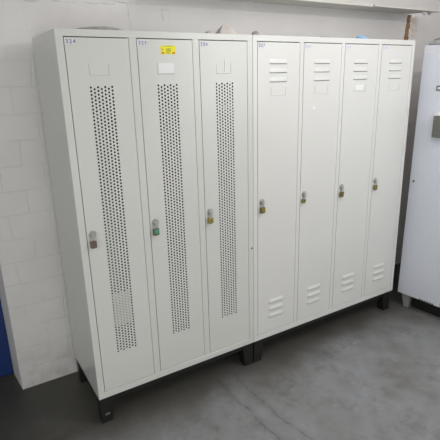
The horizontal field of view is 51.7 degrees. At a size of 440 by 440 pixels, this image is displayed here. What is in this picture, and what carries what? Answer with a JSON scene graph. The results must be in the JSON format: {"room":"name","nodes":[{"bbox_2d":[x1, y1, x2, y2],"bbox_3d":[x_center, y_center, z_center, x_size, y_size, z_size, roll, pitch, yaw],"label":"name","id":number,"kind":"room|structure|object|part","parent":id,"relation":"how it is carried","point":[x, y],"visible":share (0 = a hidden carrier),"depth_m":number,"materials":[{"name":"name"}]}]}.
{"room":"changing room","nodes":[
{"label":"changing room","id":0,"kind":"room"},
{"bbox_2d":[0,263,439,439],"bbox_3d":[0.643,1.295,1.224,6.200,0.080,5.400,-12,20,-30],"label":"floor","id":1,"kind":"structure","parent":0,"point":[366,371],"depth_m":2.37,"materials":[{"name":"paint"}]},
{"bbox_2d":[32,28,253,423],"bbox_3d":[-0.320,0.012,2.330,0.899,1.777,0.450,-12,20,-30],"label":"locker","id":2,"kind":"object","parent":1,"relation":"on","point":[144,130],"visible":1,"depth_m":2.10,"materials":[{"name":"grey metal"}]},
{"bbox_2d":[90,238,96,248],"bbox_3d":[-0.541,0.098,1.941,0.027,0.049,0.013,-9,18,-26],"label":"padlock","id":3,"kind":"object","parent":2,"relation":"attached to","point":[93,244],"visible":1,"depth_m":1.94,"materials":[{"name":"metal"}]},
{"bbox_2d":[76,26,121,29],"bbox_3d":[-0.506,-0.779,1.857,0.251,0.021,0.124,-12,20,-30],"label":"folded cloth","id":4,"kind":"object","parent":2,"relation":"on","point":[95,27],"visible":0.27,"depth_m":1.83,"materials":[{"name":"white fabric"}]},
{"bbox_3d":[-0.463,0.041,2.000,0.253,1.572,0.018,-12,20,-30],"label":"door","id":5,"kind":"part","parent":2,"relation":"part of","materials":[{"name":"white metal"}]},
{"bbox_2d":[153,226,158,235],"bbox_3d":[-0.293,0.048,2.083,0.028,0.049,0.015,-11,19,-32],"label":"padlock","id":6,"kind":"object","parent":2,"relation":"attached to","point":[155,230],"visible":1,"depth_m":2.08,"materials":[{"name":"metal"}]},
{"bbox_3d":[-0.303,0.742,2.558,0.888,0.032,0.413,-12,20,-30],"label":"stand rail","id":7,"kind":"part","parent":2,"relation":"part of","materials":[{"name":"black metal"}]},
{"bbox_3d":[-0.215,-0.009,2.144,0.253,1.572,0.018,-12,20,-30],"label":"door","id":8,"kind":"part","parent":2,"relation":"part of","materials":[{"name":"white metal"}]},
{"bbox_2d":[208,215,213,223],"bbox_3d":[-0.046,-0.004,2.228,0.028,0.046,0.013,-10,19,-32],"label":"padlock","id":9,"kind":"object","parent":2,"relation":"attached to","point":[210,220],"visible":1,"depth_m":2.22,"materials":[{"name":"metal"}]},
{"bbox_3d":[0.032,-0.059,2.287,0.253,1.572,0.018,-12,20,-30],"label":"door","id":10,"kind":"part","parent":2,"relation":"part of","materials":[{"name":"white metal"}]},
{"bbox_2d":[216,24,236,33],"bbox_3d":[0.031,-0.900,2.154,0.120,0.052,0.090,-12,20,-30],"label":"crumpled paper","id":11,"kind":"object","parent":2,"relation":"on","point":[224,29],"visible":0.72,"depth_m":2.13,"materials":[{"name":"white paper"}]},
{"bbox_2d":[252,35,415,362],"bbox_3d":[0.572,-0.170,2.848,1.193,1.777,0.450,-12,20,-30],"label":"locker","id":12,"kind":"object","parent":1,"relation":"on","point":[330,115],"visible":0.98,"depth_m":2.60,"materials":[{"name":"white metal"}]},
{"bbox_2d":[260,205,264,213],"bbox_3d":[0.225,-0.058,2.384,0.028,0.048,0.016,-13,20,-29],"label":"padlock","id":13,"kind":"object","parent":12,"relation":"attached to","point":[262,209],"visible":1,"depth_m":2.38,"materials":[{"name":"metal"}]},
{"bbox_3d":[0.306,-0.115,2.443,0.261,1.572,0.024,-12,20,-30],"label":"door","id":14,"kind":"part","parent":12,"relation":"part of","materials":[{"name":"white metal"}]},
{"bbox_3d":[0.554,-0.165,2.587,0.261,1.572,0.024,-12,20,-30],"label":"door","id":15,"kind":"part","parent":12,"relation":"part of","materials":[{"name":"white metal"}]},
{"bbox_3d":[0.589,0.560,3.076,1.182,0.032,0.413,-12,20,-30],"label":"stand rail","id":16,"kind":"part","parent":12,"relation":"part of","materials":[{"name":"black metal"}]},
{"bbox_3d":[0.802,-0.215,2.731,0.261,1.572,0.024,-12,20,-30],"label":"door","id":17,"kind":"part","parent":12,"relation":"part of","materials":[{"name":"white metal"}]},
{"bbox_3d":[1.050,-0.266,2.875,0.261,1.572,0.024,-12,20,-30],"label":"door","id":18,"kind":"part","parent":12,"relation":"part of","materials":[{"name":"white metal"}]},
{"bbox_2d":[398,44,439,316],"bbox_3d":[1.798,-0.188,2.847,0.736,1.750,0.950,-14,21,-35],"label":"tall cabinet","id":19,"kind":"object","parent":1,"relation":"on","point":[419,277],"visible":1,"depth_m":2.95,"materials":[{"name":"white metal"}]},
{"bbox_2d":[429,38,439,44],"bbox_3d":[1.376,-1.065,2.690,0.133,0.039,0.273,-14,21,-35],"label":"wrapping","id":20,"kind":"object","parent":19,"relation":"on","point":[436,41],"visible":0.81,"depth_m":2.72,"materials":[{"name":"white plastic"}]},
{"bbox_3d":[1.333,-0.564,2.754,0.034,0.128,0.075,-14,22,-35],"label":"handle","id":21,"kind":"part","parent":19,"relation":"part of","materials":[{"name":"metal"}]},
{"bbox_2d":[0,0,439,388],"bbox_3d":[-0.703,-0.464,2.480,5.760,2.620,0.304,-12,20,-30],"label":"wall","id":22,"kind":"structure","parent":0,"point":[33,294],"depth_m":2.36,"materials":[{"name":"brick"}]},
{"bbox_2d":[0,301,13,376],"bbox_3d":[-1.625,-0.012,2.041,1.000,2.042,0.100,-12,20,-30],"label":"door","id":23,"kind":"structure","parent":22,"relation":"in","point":[6,368],"depth_m":2.54,"materials":[{"name":"blue paint"}]},
{"bbox_2d":[230,0,372,8],"bbox_3d":[0.273,-1.242,2.553,1.445,0.034,0.238,-12,20,-30],"label":"wall shelf","id":24,"kind":"object","parent":22,"relation":"attached to","point":[334,4],"visible":1,"depth_m":2.69,"materials":[{"name":"white"}]},
{"bbox_2d":[349,4,439,14],"bbox_3d":[1.193,-1.419,3.084,0.702,0.043,0.250,-12,20,-30],"label":"wall shelf","id":25,"kind":"object","parent":22,"relation":"attached to","point":[376,8],"visible":1,"depth_m":3.04,"materials":[{"name":"white metal"}]}
]}

